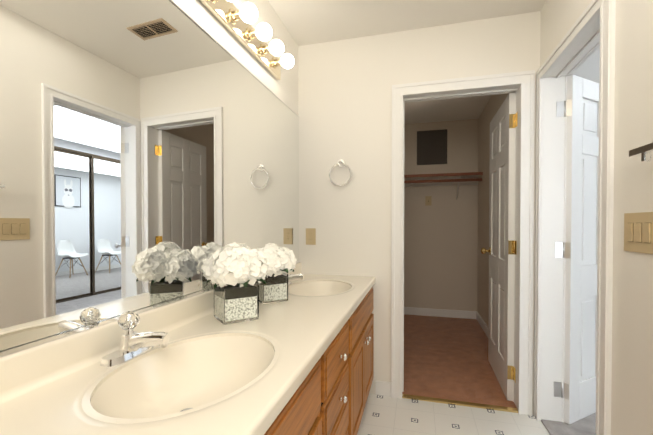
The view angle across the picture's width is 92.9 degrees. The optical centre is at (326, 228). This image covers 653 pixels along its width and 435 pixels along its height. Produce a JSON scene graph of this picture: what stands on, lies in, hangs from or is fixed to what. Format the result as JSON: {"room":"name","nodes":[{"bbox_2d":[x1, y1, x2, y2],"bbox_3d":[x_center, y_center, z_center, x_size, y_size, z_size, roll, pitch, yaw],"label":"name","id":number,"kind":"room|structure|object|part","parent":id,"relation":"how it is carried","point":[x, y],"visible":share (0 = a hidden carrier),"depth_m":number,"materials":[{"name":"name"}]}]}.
{"room":"bathroom","nodes":[
{"label":"bathroom","id":0,"kind":"room"},
{"bbox_2d":[172,0,298,115],"bbox_3d":[-0.657,-0.073,0.911,0.109,2.460,3.044,0,1,16],"label":"wall","id":1,"kind":"structure","parent":0,"point":[284,88],"depth_m":1.72,"materials":[{"name":"white paint"}]},
{"bbox_2d":[0,0,298,350],"bbox_3d":[-0.490,-0.268,1.264,0.010,1.050,2.062,0,1,16],"label":"mirror glass","id":2,"kind":"object","parent":1,"relation":"attached to","point":[149,152],"depth_m":0.91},
{"bbox_3d":[-0.533,0.252,1.123,0.010,0.012,0.379,0,1,16],"label":"vanity mirror channel frame","id":3,"kind":"part","parent":2,"relation":"part of","materials":[{"name":"silver metal"}]},
{"bbox_2d":[169,0,298,116],"bbox_3d":[-0.376,-0.796,1.646,0.010,0.008,1.203,0,1,16],"label":"frame","id":4,"kind":"object","parent":1,"relation":"attached to","point":[179,8],"depth_m":1.38,"materials":[{"name":"silver metal"}]},
{"bbox_2d":[199,0,293,79],"bbox_3d":[-0.400,-0.960,1.321,0.147,0.120,1.166,0,1,16],"label":"sconce","id":5,"kind":"object","parent":1,"relation":"attached to","point":[234,21],"visible":1,"depth_m":1.50,"materials":[{"name":"gold metal"}]},
{"bbox_2d":[298,11,540,413],"bbox_3d":[0.560,-0.088,2.123,1.541,2.460,0.168,0,1,16],"label":"wall","id":6,"kind":"structure","parent":0,"point":[345,99],"depth_m":2.13,"materials":[{"name":"white paint"}]},
{"bbox_2d":[306,228,315,244],"bbox_3d":[-0.113,0.058,2.236,0.074,0.118,0.010,0,1,16],"label":"electrical outlet plate","id":7,"kind":"object","parent":6,"relation":"attached to","point":[310,236],"visible":1,"depth_m":2.23,"materials":[{"name":"beige plastic"}]},
{"bbox_2d":[329,159,351,185],"bbox_3d":[0.098,-0.389,2.159,0.159,0.191,0.047,0,1,16],"label":"towel ring","id":8,"kind":"object","parent":6,"relation":"attached to","point":[340,162],"visible":0.96,"depth_m":2.15,"materials":[{"name":"silver metal"}]},
{"bbox_2d":[402,394,517,412],"bbox_3d":[0.854,1.137,2.022,0.705,0.013,0.069,0,1,16],"label":"trim","id":9,"kind":"structure","parent":6,"relation":"attached to","point":[467,404],"depth_m":2.01,"materials":[{"name":"brown metal"}]},
{"bbox_2d":[391,70,534,415],"bbox_3d":[0.866,0.093,2.049,0.844,2.100,0.179,0,1,16],"label":"door frame","id":10,"kind":"structure","parent":6,"relation":"attached to","point":[521,84],"depth_m":1.97,"materials":[{"name":"white paint"}]},
{"bbox_2d":[488,92,514,400],"bbox_3d":[1.299,0.120,2.325,0.047,2.014,0.634,0,1,16],"label":"closet door","id":11,"kind":"structure","parent":6,"relation":"in","point":[501,234],"depth_m":2.20,"materials":[{"name":"white paint"}]},
{"bbox_2d":[481,247,490,254],"bbox_3d":[1.381,0.186,2.585,0.181,0.064,0.094,0,1,16],"label":"door knob","id":12,"kind":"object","parent":11,"relation":"attached to","point":[483,250],"depth_m":2.57,"materials":[{"name":"gold metal"}]},
{"bbox_2d":[507,112,517,382],"bbox_3d":[1.204,0.123,2.002,0.044,1.730,0.044,0,1,16],"label":"closet door hinge","id":13,"kind":"object","parent":6,"relation":"attached to","point":[512,247],"visible":0.96,"depth_m":2.01,"materials":[{"name":"gold metal"}]},
{"bbox_2d":[268,0,599,123],"bbox_3d":[2.183,-1.374,2.619,5.578,0.100,8.000,0,1,16],"label":"ceiling","id":14,"kind":"structure","parent":0,"point":[307,22],"depth_m":1.95,"materials":[{"name":"white paint"}]},
{"bbox_2d":[404,119,477,310],"bbox_3d":[0.826,-0.112,4.100,2.148,2.460,0.191,0,1,16],"label":"wall","id":15,"kind":"structure","parent":0,"point":[441,252],"depth_m":3.80,"materials":[{"name":"beige paint"}]},
{"bbox_2d":[425,196,431,205],"bbox_3d":[1.289,-0.350,3.922,0.074,0.118,0.018,0,1,16],"label":"light switch","id":16,"kind":"object","parent":15,"relation":"attached to","point":[427,200],"visible":1,"depth_m":3.92,"materials":[{"name":"beige plastic"}]},
{"bbox_2d":[417,129,446,164],"bbox_3d":[1.327,-1.021,3.906,0.364,0.430,0.026,0,1,16],"label":"frame","id":17,"kind":"object","parent":15,"relation":"attached to","point":[431,147],"visible":1,"depth_m":3.90,"materials":[{"name":"grey"}]},
{"bbox_2d":[404,172,482,198],"bbox_3d":[0.821,-0.502,3.890,2.032,0.284,0.385,0,1,16],"label":"shelf","id":18,"kind":"object","parent":15,"relation":"attached to","point":[445,179],"visible":0.44,"depth_m":3.71,"materials":[{"name":"brown wood"}]},
{"bbox_2d":[357,393,549,434],"bbox_3d":[0.145,1.189,0.730,1.541,0.060,2.911,0,1,16],"label":"floor","id":19,"kind":"structure","parent":0,"point":[385,415],"depth_m":1.85,"materials":[{"name":"white tile"}]},
{"bbox_2d":[0,262,375,434],"bbox_3d":[-0.216,0.688,1.201,0.576,0.931,2.102,0,1,16],"label":"bathroom vanity","id":20,"kind":"object","parent":19,"relation":"on","point":[300,361],"visible":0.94,"depth_m":0.85,"materials":[{"name":"beige stone"}]},
{"bbox_2d":[0,315,119,356],"bbox_3d":[-0.638,0.257,0.767,0.010,0.012,0.265,0,1,16],"label":"frame","id":21,"kind":"object","parent":20,"relation":"attached to","point":[45,340],"depth_m":0.73,"materials":[{"name":"silver metal"}]},
{"bbox_3d":[-0.541,0.251,0.849,0.051,0.049,0.049,0,1,16],"label":"faucet knob","id":22,"kind":"part","parent":20,"relation":"part of","materials":[{"name":"glass"}]},
{"bbox_2d":[100,329,169,366],"bbox_3d":[-0.495,0.311,0.836,0.151,0.073,0.142,0,1,16],"label":"faucet","id":23,"kind":"object","parent":20,"relation":"on","point":[134,347],"depth_m":0.83,"materials":[{"name":"silver metal"}]},
{"bbox_2d":[72,330,283,428],"bbox_3d":[-0.333,0.420,0.800,0.416,0.145,0.524,0,1,16],"label":"sink","id":24,"kind":"object","parent":20,"relation":"in","point":[202,379],"depth_m":0.84,"materials":[{"name":"beige ceramic"}]},
{"bbox_2d":[201,242,269,324],"bbox_3d":[-0.356,0.196,1.190,0.256,0.292,0.258,0,1,16],"label":"vase","id":25,"kind":"object","parent":20,"relation":"on","point":[234,272],"visible":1,"depth_m":1.14,"materials":[{"name":"clear glass"}]},
{"bbox_3d":[-0.346,0.276,1.187,0.185,0.132,0.169,0,1,16],"label":"glass","id":26,"kind":"part","parent":25,"relation":"part of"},
{"bbox_2d":[255,243,296,303],"bbox_3d":[-0.272,0.203,1.473,0.245,0.272,0.248,0,1,16],"label":"vase","id":27,"kind":"object","parent":20,"relation":"on","point":[282,263],"visible":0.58,"depth_m":1.42,"materials":[{"name":"clear glass"}]},
{"bbox_3d":[-0.266,0.276,1.471,0.175,0.125,0.160,0,1,16],"label":"glass","id":28,"kind":"part","parent":27,"relation":"part of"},
{"bbox_2d":[288,273,303,284],"bbox_3d":[-0.204,0.275,1.822,0.151,0.121,0.142,0,1,16],"label":"faucet","id":29,"kind":"object","parent":20,"relation":"on","point":[292,277],"depth_m":1.81,"materials":[{"name":"silver metal"}]},
{"bbox_2d":[288,279,355,296],"bbox_3d":[-0.042,0.408,1.786,0.416,0.145,0.524,0,1,16],"label":"sink","id":30,"kind":"object","parent":20,"relation":"in","point":[307,287],"depth_m":1.95,"materials":[{"name":"beige ceramic"}]},
{"bbox_2d":[402,314,595,434],"bbox_3d":[2.249,1.160,2.680,5.469,0.070,7.704,0,1,16],"label":"floor","id":31,"kind":"structure","parent":0,"point":[445,357],"depth_m":2.53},
{"bbox_2d":[477,0,652,434],"bbox_3d":[1.210,-0.079,1.417,0.113,2.460,4.923,0,1,16],"label":"wall","id":32,"kind":"structure","parent":0,"point":[632,365],"depth_m":1.09,"materials":[{"name":"white paint"}]},
{"bbox_2d":[533,0,615,434],"bbox_3d":[1.241,0.103,1.517,0.155,2.092,0.756,0,1,16],"label":"door frame","id":33,"kind":"structure","parent":32,"relation":"attached to","point":[591,31],"depth_m":1.80,"materials":[{"name":"white paint"}]},
{"bbox_2d":[554,75,598,423],"bbox_3d":[1.671,0.125,1.939,0.725,2.014,0.068,0,1,-25],"label":"bedroom door","id":34,"kind":"structure","parent":32,"relation":"in","point":[582,152],"depth_m":1.82,"materials":[{"name":"white paint"}]},
{"bbox_3d":[1.373,0.126,1.803,0.070,1.730,0.028,0,1,16],"label":"bedroom door hinge","id":35,"kind":"part","parent":34,"relation":"part of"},
{"bbox_2d":[624,212,652,253],"bbox_3d":[1.033,0.013,1.026,0.012,0.132,0.157,0,1,16],"label":"switch plate","id":36,"kind":"object","parent":32,"relation":"attached to","point":[638,232],"visible":1,"depth_m":1.02,"materials":[{"name":"beige plastic"}]},
{"bbox_2d":[629,142,652,161],"bbox_3d":[0.902,-0.212,0.694,0.078,0.055,0.552,0,1,16],"label":"rail","id":37,"kind":"object","parent":32,"relation":"attached to","point":[644,153],"visible":1,"depth_m":0.91,"materials":[{"name":"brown wood"}]},
{"bbox_3d":[3.332,-0.091,2.351,3.430,2.460,7.905,0,1,16],"label":"wall","id":38,"kind":"structure","parent":0,"visible":0},
{"bbox_2d":[404,307,477,318],"bbox_3d":[0.861,1.061,4.045,2.034,0.095,0.104,0,1,16],"label":"baseboard","id":39,"kind":"structure","parent":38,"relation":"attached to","point":[407,310],"depth_m":3.90,"materials":[{"name":"white paint"}]},
{"bbox_2d":[477,313,487,336],"bbox_3d":[1.571,1.075,2.878,0.013,0.095,1.700,0,1,16],"label":"baseboard","id":40,"kind":"structure","parent":38,"relation":"attached to","point":[483,325],"depth_m":3.44,"materials":[{"name":"white paint"}]}
]}

